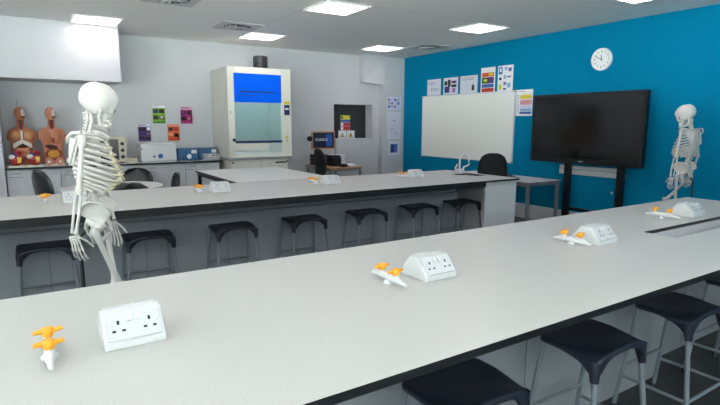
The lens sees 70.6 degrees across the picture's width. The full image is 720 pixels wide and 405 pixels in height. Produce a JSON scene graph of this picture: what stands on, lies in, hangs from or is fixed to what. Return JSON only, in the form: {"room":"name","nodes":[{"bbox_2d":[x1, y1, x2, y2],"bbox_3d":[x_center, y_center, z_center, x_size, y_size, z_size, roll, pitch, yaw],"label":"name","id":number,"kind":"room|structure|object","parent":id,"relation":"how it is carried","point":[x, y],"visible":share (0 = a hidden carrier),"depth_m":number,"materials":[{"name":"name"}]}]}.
{"room":"science classroom","nodes":[
{"label":"science classroom","id":0,"kind":"room"},
{"bbox_2d":[0,107,8,197],"bbox_3d":[-6.507,-0.487,6.141,3.650,2.130,0.640,-5,10,-32],"label":"wall","id":1,"kind":"structure","parent":0,"point":[3,176],"depth_m":6.89,"materials":[{"name":"white paint"}]},
{"bbox_2d":[0,138,3,166],"bbox_3d":[-4.862,-0.917,6.750,0.140,0.900,0.005,-5,10,-32],"label":"notice","id":2,"kind":"object","parent":1,"relation":"attached to","point":[1,157],"visible":1,"depth_m":6.83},
{"bbox_2d":[0,34,378,174],"bbox_3d":[-3.769,-1.225,8.391,10.780,2.910,0.350,-5,10,-32],"label":"wall","id":3,"kind":"structure","parent":0,"point":[173,74],"depth_m":8.61,"materials":[{"name":"white paint"}]},
{"bbox_2d":[0,15,120,84],"bbox_3d":[-5.846,-1.981,6.287,5.160,0.780,0.720,-5,10,-32],"label":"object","id":4,"kind":"structure","parent":3,"relation":"attached to","point":[31,49],"depth_m":6.97,"materials":[{"name":"white paint"}]},
{"bbox_2d":[138,124,150,140],"bbox_3d":[-3.534,-1.146,8.341,0.190,0.275,0.005,-5,10,-32],"label":"poster","id":5,"kind":"object","parent":3,"relation":"attached to","point":[144,132],"visible":1,"depth_m":8.34,"materials":[{"name":"paper"}]},
{"bbox_2d":[152,106,165,122],"bbox_3d":[-3.331,-1.456,8.424,0.200,0.285,0.005,-5,10,-32],"label":"poster","id":6,"kind":"object","parent":3,"relation":"attached to","point":[158,112],"visible":1,"depth_m":8.42,"materials":[{"name":"paper"}]},
{"bbox_2d":[167,124,179,140],"bbox_3d":[-3.146,-1.183,8.586,0.190,0.280,0.005,-5,10,-32],"label":"poster","id":7,"kind":"object","parent":3,"relation":"attached to","point":[173,129],"visible":1,"depth_m":8.59,"materials":[{"name":"paper"}]},
{"bbox_2d":[180,107,192,123],"bbox_3d":[-2.956,-1.487,8.662,0.195,0.285,0.005,-5,10,-32],"label":"poster","id":8,"kind":"object","parent":3,"relation":"attached to","point":[185,112],"visible":1,"depth_m":8.66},
{"bbox_2d":[311,131,334,148],"bbox_3d":[-0.729,-1.239,10.123,0.520,0.350,0.034,-5,10,-32],"label":"screen","id":9,"kind":"object","parent":3,"relation":"attached to","point":[321,139],"visible":1,"depth_m":10.12,"materials":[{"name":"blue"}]},
{"bbox_2d":[326,134,331,145],"bbox_3d":[-0.617,-1.248,10.189,0.140,0.240,0.024,-5,10,-32],"label":"artwork","id":10,"kind":"object","parent":9,"relation":"attached to","point":[328,136],"depth_m":10.18},
{"bbox_2d":[334,105,365,137],"bbox_3d":[-0.277,-1.698,10.681,0.920,0.690,0.075,-5,10,-32],"label":"window","id":11,"kind":"structure","parent":3,"relation":"in","point":[357,113],"depth_m":10.74,"materials":[{"name":"black glass"}]},
{"bbox_2d":[338,131,345,137],"bbox_3d":[-0.368,-1.416,10.587,0.190,0.160,0.007,-5,10,-32],"label":"warning sign","id":12,"kind":"object","parent":11,"relation":"attached to","point":[341,134],"visible":0.94,"depth_m":10.58,"materials":[{"name":"paper"}]},
{"bbox_2d":[341,115,349,129],"bbox_3d":[-0.306,-1.668,10.647,0.230,0.310,0.005,-5,10,-32],"label":"safety sign","id":13,"kind":"object","parent":11,"relation":"attached to","point":[345,119],"visible":1,"depth_m":10.65,"materials":[{"name":"paper"}]},
{"bbox_2d":[347,131,354,137],"bbox_3d":[-0.195,-1.433,10.696,0.190,0.160,0.007,-5,10,-32],"label":"warning sign","id":14,"kind":"object","parent":11,"relation":"attached to","point":[350,134],"visible":0.9,"depth_m":10.70,"materials":[{"name":"paper"}]},
{"bbox_2d":[335,138,377,176],"bbox_3d":[-0.072,-0.711,10.611,1.010,1.230,0.070,-5,10,-32],"label":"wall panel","id":15,"kind":"structure","parent":3,"relation":"attached to","point":[363,153],"depth_m":10.57,"materials":[{"name":"white paint"}]},
{"bbox_2d":[360,54,384,84],"bbox_3d":[0.250,-2.710,10.427,0.480,0.580,0.200,-5,10,-32],"label":"trim","id":16,"kind":"structure","parent":3,"relation":"attached to","point":[372,67],"depth_m":10.35,"materials":[{"name":"white paint"}]},
{"bbox_2d":[378,57,404,173],"bbox_3d":[0.669,-1.605,10.908,0.560,2.910,0.140,-5,10,-32],"label":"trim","id":17,"kind":"structure","parent":3,"relation":"attached to","point":[393,86],"depth_m":10.77,"materials":[{"name":"white paint"}]},
{"bbox_2d":[387,112,400,138],"bbox_3d":[0.726,-1.641,10.850,0.360,0.580,0.005,-5,10,-32],"label":"notice","id":18,"kind":"object","parent":17,"relation":"attached to","point":[393,118],"visible":1,"depth_m":10.85,"materials":[{"name":"paper"}]},
{"bbox_2d":[386,97,401,109],"bbox_3d":[0.722,-2.101,10.776,0.390,0.270,0.005,-5,10,-32],"label":"notice","id":19,"kind":"object","parent":17,"relation":"attached to","point":[393,103],"visible":1,"depth_m":10.77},
{"bbox_2d":[388,141,399,154],"bbox_3d":[0.733,-1.168,10.929,0.300,0.300,0.005,-5,10,-32],"label":"notice","id":20,"kind":"object","parent":17,"relation":"attached to","point":[393,146],"visible":1,"depth_m":10.93,"materials":[{"name":"paper"}]},
{"bbox_2d":[0,0,719,57],"bbox_3d":[-0.566,-1.958,3.351,10.930,0.100,13.100,-5,10,-32],"label":"ceiling","id":21,"kind":"structure","parent":0,"point":[398,23],"depth_m":6.69,"materials":[{"name":"paint"}]},
{"bbox_2d":[69,13,123,26],"bbox_3d":[-3.550,-2.450,6.845,0.600,0.014,0.600,-5,10,-32],"label":"recessed light","id":22,"kind":"object","parent":21,"relation":"in","point":[75,18],"visible":1,"depth_m":6.83,"materials":[{"name":"white"}]},
{"bbox_2d":[72,15,119,25],"bbox_3d":[-3.550,-2.451,6.845,0.540,0.008,0.540,-5,10,-32],"label":"diffuser","id":23,"kind":"object","parent":22,"relation":"attached to","point":[84,19],"depth_m":6.83,"materials":[{"name":"white"}]},
{"bbox_2d":[139,0,201,6],"bbox_3d":[-2.092,-2.257,5.656,0.590,0.022,0.590,-5,10,-32],"label":"ceiling vent","id":24,"kind":"object","parent":21,"relation":"in","point":[186,3],"visible":1,"depth_m":5.79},
{"bbox_2d":[165,0,189,3],"bbox_3d":[-2.092,-2.259,5.656,0.380,0.004,0.380,-5,10,-32],"label":"grille","id":25,"kind":"object","parent":24,"relation":"attached to","point":[166,1],"depth_m":5.75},
{"bbox_2d":[211,21,264,31],"bbox_3d":[-1.753,-2.508,7.278,0.590,0.022,0.590,-5,10,-32],"label":"ceiling vent","id":26,"kind":"object","parent":21,"relation":"in","point":[227,25],"visible":1,"depth_m":7.22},
{"bbox_2d":[224,24,250,29],"bbox_3d":[-1.753,-2.510,7.278,0.380,0.004,0.380,-5,10,-32],"label":"grille","id":27,"kind":"object","parent":26,"relation":"attached to","point":[226,26],"depth_m":7.23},
{"bbox_2d":[237,32,286,40],"bbox_3d":[-1.570,-2.639,8.096,0.600,0.014,0.600,-5,10,-32],"label":"recessed light","id":28,"kind":"object","parent":21,"relation":"in","point":[250,35],"visible":1,"depth_m":8.06,"materials":[{"name":"white"}]},
{"bbox_2d":[303,0,371,15],"bbox_3d":[-0.278,-2.326,6.098,0.600,0.014,0.600,-5,10,-32],"label":"recessed light","id":29,"kind":"object","parent":21,"relation":"in","point":[332,7],"visible":1,"depth_m":6.08,"materials":[{"name":"white"}]},
{"bbox_2d":[309,2,366,14],"bbox_3d":[-0.278,-2.327,6.098,0.540,0.008,0.540,-5,10,-32],"label":"diffuser","id":30,"kind":"object","parent":29,"relation":"attached to","point":[334,8],"depth_m":6.08,"materials":[{"name":"white"}]},
{"bbox_2d":[360,45,404,51],"bbox_3d":[0.410,-2.829,9.347,0.600,0.014,0.600,-5,10,-32],"label":"recessed light","id":31,"kind":"object","parent":21,"relation":"in","point":[382,48],"visible":1,"depth_m":9.32,"materials":[{"name":"white"}]},
{"bbox_2d":[406,43,451,49],"bbox_3d":[1.239,-2.795,9.168,0.590,0.022,0.590,-5,10,-32],"label":"ceiling vent","id":32,"kind":"object","parent":21,"relation":"in","point":[426,46],"visible":1,"depth_m":9.08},
{"bbox_2d":[450,22,509,33],"bbox_3d":[1.728,-2.518,7.365,0.600,0.014,0.600,-5,10,-32],"label":"recessed light","id":33,"kind":"object","parent":21,"relation":"in","point":[477,28],"visible":1,"depth_m":7.34,"materials":[{"name":"white"}]},
{"bbox_2d":[455,24,502,32],"bbox_3d":[1.728,-2.519,7.365,0.540,0.008,0.540,-5,10,-32],"label":"diffuser","id":34,"kind":"object","parent":33,"relation":"attached to","point":[473,28],"depth_m":7.34,"materials":[{"name":"white"}]},
{"bbox_2d":[615,0,652,3],"bbox_3d":[3.032,-2.214,5.422,0.600,0.014,0.600,-5,10,-32],"label":"recessed light","id":35,"kind":"object","parent":21,"relation":"in","point":[623,1],"visible":1,"depth_m":5.70,"materials":[{"name":"white"}]},
{"bbox_2d":[621,0,647,2],"bbox_3d":[3.032,-2.215,5.422,0.540,0.008,0.540,-5,10,-32],"label":"diffuser","id":36,"kind":"object","parent":35,"relation":"attached to","point":[624,1],"depth_m":5.70,"materials":[{"name":"white"}]},
{"bbox_2d":[403,4,719,212],"bbox_3d":[3.973,-0.906,6.451,0.150,2.910,13.100,-5,10,-32],"label":"wall","id":37,"kind":"structure","parent":0,"point":[675,55],"depth_m":6.96,"materials":[{"name":"teal paint"}]},
{"bbox_2d":[427,79,440,95],"bbox_3d":[1.464,-2.277,10.067,0.005,0.310,0.400,-5,10,-32],"label":"notice","id":38,"kind":"object","parent":37,"relation":"attached to","point":[433,86],"visible":1,"depth_m":10.06,"materials":[{"name":"paper"}]},
{"bbox_2d":[443,77,457,94],"bbox_3d":[1.722,-2.215,9.668,0.005,0.310,0.400,-5,10,-32],"label":"notice","id":39,"kind":"object","parent":37,"relation":"attached to","point":[450,86],"visible":1,"depth_m":9.66,"materials":[{"name":"paper"}]},
{"bbox_2d":[421,90,516,163],"bbox_3d":[1.920,-1.409,9.453,0.030,1.212,2.396,-5,10,-32],"label":"whiteboard","id":40,"kind":"object","parent":37,"relation":"attached to","point":[477,125],"visible":1,"depth_m":9.32,"materials":[{"name":"plastic"}]},
{"bbox_2d":[460,75,477,93],"bbox_3d":[1.981,-2.150,9.268,0.005,0.315,0.440,-5,10,-32],"label":"notice","id":41,"kind":"object","parent":37,"relation":"attached to","point":[468,84],"visible":1,"depth_m":9.26,"materials":[{"name":"paper"}]},
{"bbox_2d":[480,67,495,92],"bbox_3d":[2.231,-2.131,8.875,0.005,0.440,0.330,-5,10,-32],"label":"notice","id":42,"kind":"object","parent":37,"relation":"attached to","point":[487,74],"visible":1,"depth_m":8.87,"materials":[{"name":"paper"}]},
{"bbox_2d":[497,64,513,90],"bbox_3d":[2.441,-2.080,8.550,0.005,0.440,0.330,-5,10,-32],"label":"notice","id":43,"kind":"object","parent":37,"relation":"attached to","point":[505,73],"visible":1,"depth_m":8.54,"materials":[{"name":"paper"}]},
{"bbox_2d":[515,89,532,115],"bbox_3d":[2.666,-1.620,8.263,0.005,0.420,0.330,-5,10,-32],"label":"notice","id":44,"kind":"object","parent":37,"relation":"attached to","point":[524,98],"visible":1,"depth_m":8.26,"materials":[{"name":"paper"}]},
{"bbox_2d":[515,202,577,219],"bbox_3d":[4.178,0.490,6.178,0.020,0.235,12.060,-5,10,-32],"label":"baseboard","id":45,"kind":"structure","parent":37,"relation":"attached to","point":[535,212],"depth_m":8.22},
{"bbox_2d":[559,164,616,177],"bbox_3d":[3.311,-0.455,7.380,0.047,0.130,0.940,-5,10,-32],"label":"trim","id":46,"kind":"structure","parent":37,"relation":"attached to","point":[576,170],"depth_m":7.30,"materials":[{"name":"white plastic"}]},
{"bbox_2d":[591,48,612,70],"bbox_3d":[3.359,-1.991,7.074,0.045,0.310,0.310,-5,10,-32],"label":"wall clock","id":47,"kind":"object","parent":37,"relation":"attached to","point":[602,58],"visible":1,"depth_m":7.06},
{"bbox_2d":[514,216,719,404],"bbox_3d":[-0.573,1.016,3.813,10.930,0.100,13.100,-5,10,-32],"label":"floor","id":48,"kind":"structure","parent":0,"point":[670,378],"depth_m":3.09,"materials":[{"name":"plastic"}]},
{"bbox_2d":[6,168,61,196],"bbox_3d":[-4.702,-0.055,7.397,0.638,0.899,0.585,-5,10,-32],"label":"base cabinet","id":49,"kind":"object","parent":48,"relation":"on","point":[19,182],"visible":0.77,"depth_m":7.08,"materials":[{"name":"laminate"}]},
{"bbox_2d":[31,170,54,194],"bbox_3d":[-3.265,0.147,5.637,0.511,1.052,0.558,7,11,37],"label":"shell chair","id":50,"kind":"object","parent":48,"relation":"on","point":[41,183],"visible":0.26,"depth_m":5.31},
{"bbox_2d":[15,239,79,296],"bbox_3d":[-2.406,0.624,3.941,0.442,0.627,0.402,-5,10,-32],"label":"stool","id":51,"kind":"object","parent":48,"relation":"on","point":[23,251],"visible":0.71,"depth_m":3.85,"materials":[{"name":"black plastic"}]},
{"bbox_2d":[60,168,109,186],"bbox_3d":[-4.163,-0.107,7.738,0.638,0.899,0.585,-5,10,-32],"label":"base cabinet","id":52,"kind":"object","parent":48,"relation":"on","point":[67,176],"visible":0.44,"depth_m":7.34,"materials":[{"name":"laminate"}]},
{"bbox_2d":[66,81,127,287],"bbox_3d":[-1.577,0.216,2.870,0.575,1.766,0.529,-6,11,-33],"label":"skeleton","id":53,"kind":"object","parent":48,"relation":"on","point":[99,99],"visible":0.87,"depth_m":2.80,"materials":[{"name":"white plastic"}]},
{"bbox_2d":[60,181,162,191],"bbox_3d":[-3.191,0.152,6.633,1.200,0.732,1.200,-5,10,-32],"label":"round table","id":54,"kind":"object","parent":48,"relation":"on","point":[146,183],"visible":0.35,"depth_m":6.66,"materials":[{"name":"laminate"}]},
{"bbox_2d":[109,165,143,179],"bbox_3d":[-3.691,-0.152,8.036,0.478,0.899,0.585,-5,10,-32],"label":"base cabinet","id":55,"kind":"object","parent":48,"relation":"on","point":[124,168],"visible":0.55,"depth_m":7.74,"materials":[{"name":"laminate"}]},
{"bbox_2d":[108,182,147,190],"bbox_3d":[-2.541,0.229,5.488,0.498,0.938,0.543,-7,11,-38],"label":"shell chair","id":56,"kind":"object","parent":48,"relation":"on","point":[132,185],"visible":0.14,"depth_m":5.23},
{"bbox_2d":[123,168,152,181],"bbox_3d":[-3.314,-0.060,7.540,0.444,0.876,0.485,-2,9,-14],"label":"shell chair","id":57,"kind":"object","parent":48,"relation":"on","point":[133,174],"visible":0.31,"depth_m":7.70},
{"bbox_2d":[121,229,178,280],"bbox_3d":[-1.787,0.565,4.332,0.442,0.627,0.402,-5,10,-32],"label":"stool","id":58,"kind":"object","parent":48,"relation":"on","point":[129,240],"visible":0.82,"depth_m":4.28,"materials":[{"name":"black plastic"}]},
{"bbox_2d":[144,163,185,187],"bbox_3d":[-3.228,-0.196,8.329,0.618,0.899,0.585,-5,10,-32],"label":"base cabinet","id":59,"kind":"object","parent":48,"relation":"on","point":[161,173],"visible":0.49,"depth_m":8.07,"materials":[{"name":"laminate"}]},
{"bbox_2d":[171,172,179,186],"bbox_3d":[-2.671,0.040,6.903,0.485,0.876,0.444,-5,10,-32],"label":"shell chair","id":60,"kind":"object","parent":48,"relation":"on","point":[175,182],"visible":0.28,"depth_m":7.03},
{"bbox_2d":[185,162,218,185],"bbox_3d":[-2.730,-0.244,8.643,0.558,0.899,0.585,-5,10,-32],"label":"base cabinet","id":61,"kind":"object","parent":48,"relation":"on","point":[191,176],"visible":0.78,"depth_m":8.32,"materials":[{"name":"laminate"}]},
{"bbox_2d":[5,159,220,169],"bbox_3d":[-3.729,-0.609,7.943,2.970,0.030,0.600,-5,10,-32],"label":"countertop","id":62,"kind":"structure","parent":61,"relation":"on","point":[66,165],"depth_m":7.75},
{"bbox_2d":[8,150,24,167],"bbox_3d":[-4.773,-0.608,7.059,0.190,0.234,0.143,-5,10,-32],"label":"model","id":63,"kind":"object","parent":62,"relation":"on","point":[15,158],"visible":1,"depth_m":7.02},
{"bbox_2d":[7,100,36,165],"bbox_3d":[-4.795,-0.979,7.207,0.358,0.922,0.222,-5,10,-32],"label":"model","id":64,"kind":"object","parent":62,"relation":"on","point":[22,138],"visible":0.88,"depth_m":7.15},
{"bbox_2d":[27,150,42,166],"bbox_3d":[-4.591,-0.625,7.173,0.190,0.234,0.143,-5,10,-32],"label":"model","id":65,"kind":"object","parent":62,"relation":"on","point":[35,159],"visible":1,"depth_m":7.14},
{"bbox_2d":[38,107,65,165],"bbox_3d":[-4.478,-0.965,7.402,0.358,0.836,0.243,-5,10,-32],"label":"model","id":66,"kind":"object","parent":62,"relation":"on","point":[52,138],"visible":0.99,"depth_m":7.35},
{"bbox_2d":[91,136,126,162],"bbox_3d":[-3.853,-0.807,7.818,0.440,0.400,0.382,-5,10,-32],"label":"supplies","id":67,"kind":"object","parent":62,"relation":"on","point":[118,143],"visible":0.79,"depth_m":7.73,"materials":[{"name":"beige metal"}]},
{"bbox_2d":[126,157,136,162],"bbox_3d":[-3.611,-0.669,8.010,0.140,0.070,0.280,-5,10,-32],"label":"tray","id":68,"kind":"object","parent":62,"relation":"on","point":[129,159],"visible":0.77,"depth_m":7.90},
{"bbox_2d":[137,143,176,162],"bbox_3d":[-3.260,-0.805,8.166,0.530,0.292,0.383,-5,10,-32],"label":"bath","id":69,"kind":"object","parent":62,"relation":"on","point":[146,152],"visible":1,"depth_m":8.03,"materials":[{"name":"white plastic"}]},
{"bbox_2d":[176,148,197,160],"bbox_3d":[-2.888,-0.798,8.442,0.320,0.195,0.306,-5,10,-32],"label":"supplies","id":70,"kind":"object","parent":62,"relation":"on","point":[182,153],"visible":0.9,"depth_m":8.33,"materials":[{"name":"blue plastic"}]},
{"bbox_2d":[197,147,216,159],"bbox_3d":[-2.625,-0.834,8.678,0.310,0.195,0.306,-5,10,-32],"label":"supplies","id":71,"kind":"object","parent":62,"relation":"on","point":[207,150],"visible":0.59,"depth_m":8.55,"materials":[{"name":"blue plastic"}]},
{"bbox_2d":[203,153,219,159],"bbox_3d":[-2.487,-0.766,8.517,0.260,0.110,0.110,-5,10,-32],"label":"wire rack","id":72,"kind":"object","parent":62,"relation":"on","point":[205,154],"visible":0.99,"depth_m":8.48,"materials":[{"name":"white metal"}]},
{"bbox_2d":[207,221,260,268],"bbox_3d":[-1.172,0.506,4.721,0.442,0.627,0.402,-5,10,-32],"label":"stool","id":73,"kind":"object","parent":48,"relation":"on","point":[220,229],"visible":0.7,"depth_m":4.67,"materials":[{"name":"black plastic"}]},
{"bbox_2d":[195,169,285,184],"bbox_3d":[-1.547,0.095,6.474,0.588,0.900,1.700,-5,10,-32],"label":"lab table","id":74,"kind":"object","parent":48,"relation":"on","point":[230,175],"visible":0.43,"depth_m":6.31,"materials":[{"name":"laminate"}]},
{"bbox_2d":[210,66,291,168],"bbox_3d":[-1.884,-1.058,8.880,1.130,2.440,0.890,-5,10,-32],"label":"fume hood","id":75,"kind":"object","parent":48,"relation":"on","point":[251,107],"visible":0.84,"depth_m":8.59,"materials":[{"name":"white metal"}]},
{"bbox_2d":[240,91,273,95],"bbox_3d":[-1.709,-1.795,8.388,0.630,0.068,0.002,-5,10,-32],"label":"print","id":76,"kind":"object","parent":75,"relation":"attached to","point":[242,93],"depth_m":8.39},
{"bbox_2d":[253,55,267,67],"bbox_3d":[-1.729,-2.412,8.834,0.256,0.250,0.256,-5,10,-32],"label":"duct","id":77,"kind":"object","parent":75,"relation":"on","point":[259,61],"visible":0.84,"depth_m":8.72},
{"bbox_2d":[0,170,519,299],"bbox_3d":[-1.036,0.319,5.037,6.165,0.900,1.280,-5,10,-32],"label":"lab bench","id":78,"kind":"object","parent":48,"relation":"on","point":[188,214],"visible":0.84,"depth_m":4.82,"materials":[{"name":"laminate"}]},
{"bbox_2d":[40,193,50,202],"bbox_3d":[-2.544,-0.033,4.115,0.074,0.072,0.232,-5,10,-32],"label":"tap","id":79,"kind":"object","parent":78,"relation":"on","point":[45,196],"visible":1,"depth_m":4.07,"materials":[{"name":"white plastic"}]},
{"bbox_2d":[62,190,86,203],"bbox_3d":[-2.354,-0.053,4.187,0.166,0.090,0.176,-5,10,-32],"label":"box","id":80,"kind":"object","parent":78,"relation":"on","point":[67,196],"visible":0.67,"depth_m":4.12,"materials":[{"name":"white plastic"}]},
{"bbox_2d":[193,184,203,192],"bbox_3d":[-1.510,-0.130,4.756,0.074,0.072,0.232,-5,10,-32],"label":"tap","id":81,"kind":"object","parent":78,"relation":"on","point":[198,189],"visible":1,"depth_m":4.72,"materials":[{"name":"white plastic"}]},
{"bbox_2d":[209,181,230,192],"bbox_3d":[-1.335,-0.152,4.842,0.166,0.090,0.176,-5,10,-32],"label":"box","id":82,"kind":"object","parent":78,"relation":"on","point":[220,186],"visible":1,"depth_m":4.79,"materials":[{"name":"white plastic"}]},
{"bbox_2d":[0,170,519,223],"bbox_3d":[-1.035,-0.115,4.970,6.165,0.022,1.280,-5,10,-32],"label":"countertop","id":83,"kind":"structure","parent":78,"relation":"on","point":[19,208],"depth_m":4.69,"materials":[{"name":"laminate"}]},
{"bbox_2d":[320,175,340,184],"bbox_3d":[-0.320,-0.249,5.484,0.166,0.090,0.176,-5,10,-32],"label":"box","id":84,"kind":"object","parent":78,"relation":"on","point":[326,179],"visible":1,"depth_m":5.43,"materials":[{"name":"white plastic"}]},
{"bbox_2d":[406,169,424,177],"bbox_3d":[0.668,-0.355,6.178,0.166,0.090,0.176,-5,10,-32],"label":"box","id":85,"kind":"object","parent":78,"relation":"on","point":[413,173],"visible":0.96,"depth_m":6.12,"materials":[{"name":"white plastic"}]},
{"bbox_2d":[454,153,469,173],"bbox_3d":[1.329,-0.508,6.600,0.244,0.266,0.085,-3,10,-22],"label":"faucet","id":86,"kind":"object","parent":78,"relation":"on","point":[459,170],"visible":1,"depth_m":6.58,"materials":[{"name":"white metal"}]},
{"bbox_2d":[462,175,484,189],"bbox_3d":[1.383,-0.263,6.487,0.292,0.140,0.352,-5,10,-32],"label":"sink basin","id":87,"kind":"object","parent":78,"relation":"in","point":[480,188],"depth_m":6.38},
{"bbox_2d":[240,167,322,179],"bbox_3d":[-1.050,0.047,6.788,0.588,0.900,1.700,-5,10,-32],"label":"lab table","id":88,"kind":"object","parent":48,"relation":"on","point":[283,173],"visible":0.26,"depth_m":6.58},
{"bbox_2d":[279,214,328,257],"bbox_3d":[-0.561,0.448,5.107,0.442,0.627,0.402,-5,10,-32],"label":"stool","id":89,"kind":"object","parent":48,"relation":"on","point":[294,222],"visible":0.8,"depth_m":5.05,"materials":[{"name":"black plastic"}]},
{"bbox_2d":[314,149,325,174],"bbox_3d":[-0.559,-0.453,9.398,0.569,1.089,0.527,-5,10,-32],"label":"office chair","id":90,"kind":"object","parent":48,"relation":"on","point":[320,161],"visible":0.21,"depth_m":9.15,"materials":[{"name":"black fabric"}]},
{"bbox_2d":[305,164,362,174],"bbox_3d":[-0.507,-0.331,9.722,0.690,0.750,0.980,-5,10,-32],"label":"desk","id":91,"kind":"object","parent":48,"relation":"on","point":[330,169],"visible":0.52,"depth_m":9.35,"materials":[{"name":"brown wood"}]},
{"bbox_2d":[310,154,327,164],"bbox_3d":[-0.793,-0.831,9.807,0.224,0.210,0.304,-5,10,-32],"label":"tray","id":92,"kind":"object","parent":91,"relation":"on","point":[312,160],"visible":0.3,"depth_m":9.79,"materials":[{"name":"black plastic"}]},
{"bbox_2d":[327,155,340,165],"bbox_3d":[-0.469,-0.788,9.573,0.180,0.200,0.310,-5,10,-32],"label":"printer","id":93,"kind":"object","parent":91,"relation":"on","point":[332,160],"visible":0.94,"depth_m":9.51,"materials":[{"name":"black plastic"}]},
{"bbox_2d":[329,154,345,163],"bbox_3d":[-0.457,-0.846,9.975,0.240,0.191,0.326,-5,10,-32],"label":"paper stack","id":94,"kind":"object","parent":91,"relation":"on","point":[342,156],"visible":0.25,"depth_m":9.89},
{"bbox_2d":[0,197,719,404],"bbox_3d":[0.639,0.725,2.446,6.165,0.900,1.225,-5,10,-32],"label":"lab bench","id":95,"kind":"object","parent":48,"relation":"on","point":[319,328],"visible":0.87,"depth_m":1.84,"materials":[{"name":"laminate"}]},
{"bbox_2d":[32,325,64,370],"bbox_3d":[-0.856,0.392,1.400,0.074,0.072,0.232,-5,10,-32],"label":"tap","id":96,"kind":"object","parent":95,"relation":"on","point":[48,344],"visible":1,"depth_m":1.35,"materials":[{"name":"white plastic"}]},
{"bbox_2d":[98,300,165,351],"bbox_3d":[-0.694,0.361,1.542,0.166,0.090,0.176,-5,10,-32],"label":"box","id":97,"kind":"object","parent":95,"relation":"on","point":[131,324],"visible":1,"depth_m":1.49,"materials":[{"name":"white plastic"}]},
{"bbox_2d":[372,262,406,287],"bbox_3d":[0.117,0.291,2.067,0.074,0.072,0.232,-5,10,-32],"label":"tap","id":98,"kind":"object","parent":95,"relation":"on","point":[390,277],"visible":1,"depth_m":2.05,"materials":[{"name":"white plastic"}]},
{"bbox_2d":[402,250,455,281],"bbox_3d":[0.293,0.265,2.177,0.166,0.090,0.176,-5,10,-32],"label":"box","id":99,"kind":"object","parent":95,"relation":"on","point":[435,265],"visible":0.99,"depth_m":2.12,"materials":[{"name":"white plastic"}]},
{"bbox_2d":[553,229,591,245],"bbox_3d":[1.144,0.188,2.745,0.074,0.072,0.232,-5,10,-32],"label":"tap","id":100,"kind":"object","parent":95,"relation":"on","point":[572,240],"visible":1,"depth_m":2.73,"materials":[{"name":"white plastic"}]},
{"bbox_2d":[572,223,616,245],"bbox_3d":[1.296,0.169,2.811,0.166,0.090,0.176,-5,10,-32],"label":"box","id":101,"kind":"object","parent":95,"relation":"on","point":[599,234],"visible":0.96,"depth_m":2.75,"materials":[{"name":"white plastic"}]},
{"bbox_2d":[645,207,679,218],"bbox_3d":[2.085,0.071,3.510,0.074,0.072,0.232,-5,10,-32],"label":"tap","id":102,"kind":"object","parent":95,"relation":"on","point":[669,214],"visible":1,"depth_m":3.50,"materials":[{"name":"white plastic"}]},
{"bbox_2d":[671,201,704,217],"bbox_3d":[2.332,0.045,3.623,0.166,0.090,0.176,-5,10,-32],"label":"box","id":103,"kind":"object","parent":95,"relation":"on","point":[686,209],"visible":0.95,"depth_m":3.57,"materials":[{"name":"white plastic"}]},
{"bbox_2d":[342,208,388,248],"bbox_3d":[0.063,0.388,5.501,0.442,0.627,0.402,-5,10,-32],"label":"stool","id":104,"kind":"object","parent":48,"relation":"on","point":[358,214],"visible":0.73,"depth_m":5.45,"materials":[{"name":"black plastic"}]},
{"bbox_2d":[394,203,439,240],"bbox_3d":[0.665,0.330,5.881,0.442,0.627,0.402,-5,10,-32],"label":"stool","id":105,"kind":"object","parent":48,"relation":"on","point":[413,208],"visible":0.77,"depth_m":5.83,"materials":[{"name":"black plastic"}]},
{"bbox_2d":[439,198,481,233],"bbox_3d":[1.230,0.276,6.238,0.442,0.627,0.402,-5,10,-32],"label":"stool","id":106,"kind":"object","parent":48,"relation":"on","point":[457,203],"visible":0.81,"depth_m":6.18,"materials":[{"name":"black plastic"}]},
{"bbox_2d":[400,358,529,404],"bbox_3d":[0.372,0.950,1.885,0.442,0.627,0.402,-5,10,-32],"label":"stool","id":107,"kind":"object","parent":48,"relation":"on","point":[474,381],"visible":0.93,"depth_m":1.81,"materials":[{"name":"black plastic"}]},
{"bbox_2d":[477,153,507,176],"bbox_3d":[1.911,-0.180,7.545,0.527,1.129,0.569,2,9,10],"label":"office chair","id":108,"kind":"object","parent":48,"relation":"on","point":[490,163],"visible":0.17,"depth_m":7.24,"materials":[{"name":"black fabric"}]},
{"bbox_2d":[461,171,560,220],"bbox_3d":[2.201,-0.066,8.152,0.720,0.720,1.780,-5,10,-32],"label":"desk","id":109,"kind":"object","parent":48,"relation":"on","point":[526,181],"visible":0.48,"depth_m":7.46,"materials":[{"name":"laminate"}]},
{"bbox_2d":[530,319,646,404],"bbox_3d":[1.021,0.887,2.295,0.442,0.627,0.402,-5,10,-32],"label":"stool","id":110,"kind":"object","parent":48,"relation":"on","point":[593,343],"visible":0.94,"depth_m":2.23,"materials":[{"name":"black plastic"}]},
{"bbox_2d":[530,89,650,215],"bbox_3d":[3.120,-0.539,7.152,0.460,1.965,1.710,-5,10,-32],"label":"television","id":111,"kind":"object","parent":48,"relation":"on","point":[610,128],"visible":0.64,"depth_m":6.94,"materials":[{"name":"black plastic"}]},
{"bbox_2d":[610,291,719,404],"bbox_3d":[1.661,0.826,2.699,0.442,0.627,0.402,-5,10,-32],"label":"stool","id":112,"kind":"object","parent":48,"relation":"on","point":[687,312],"visible":0.98,"depth_m":2.63,"materials":[{"name":"black plastic"}]},
{"bbox_2d":[662,104,703,199],"bbox_3d":[3.765,-0.233,5.840,0.529,1.766,0.684,-8,12,-44],"label":"skeleton","id":113,"kind":"object","parent":48,"relation":"on","point":[687,112],"visible":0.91,"depth_m":5.78,"materials":[{"name":"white plastic"}]},
{"bbox_2d":[681,275,719,372],"bbox_3d":[2.310,0.764,3.109,0.442,0.627,0.402,-5,10,-32],"label":"stool","id":114,"kind":"object","parent":48,"relation":"on","point":[715,281],"visible":0.7,"depth_m":3.12,"materials":[{"name":"black plastic"}]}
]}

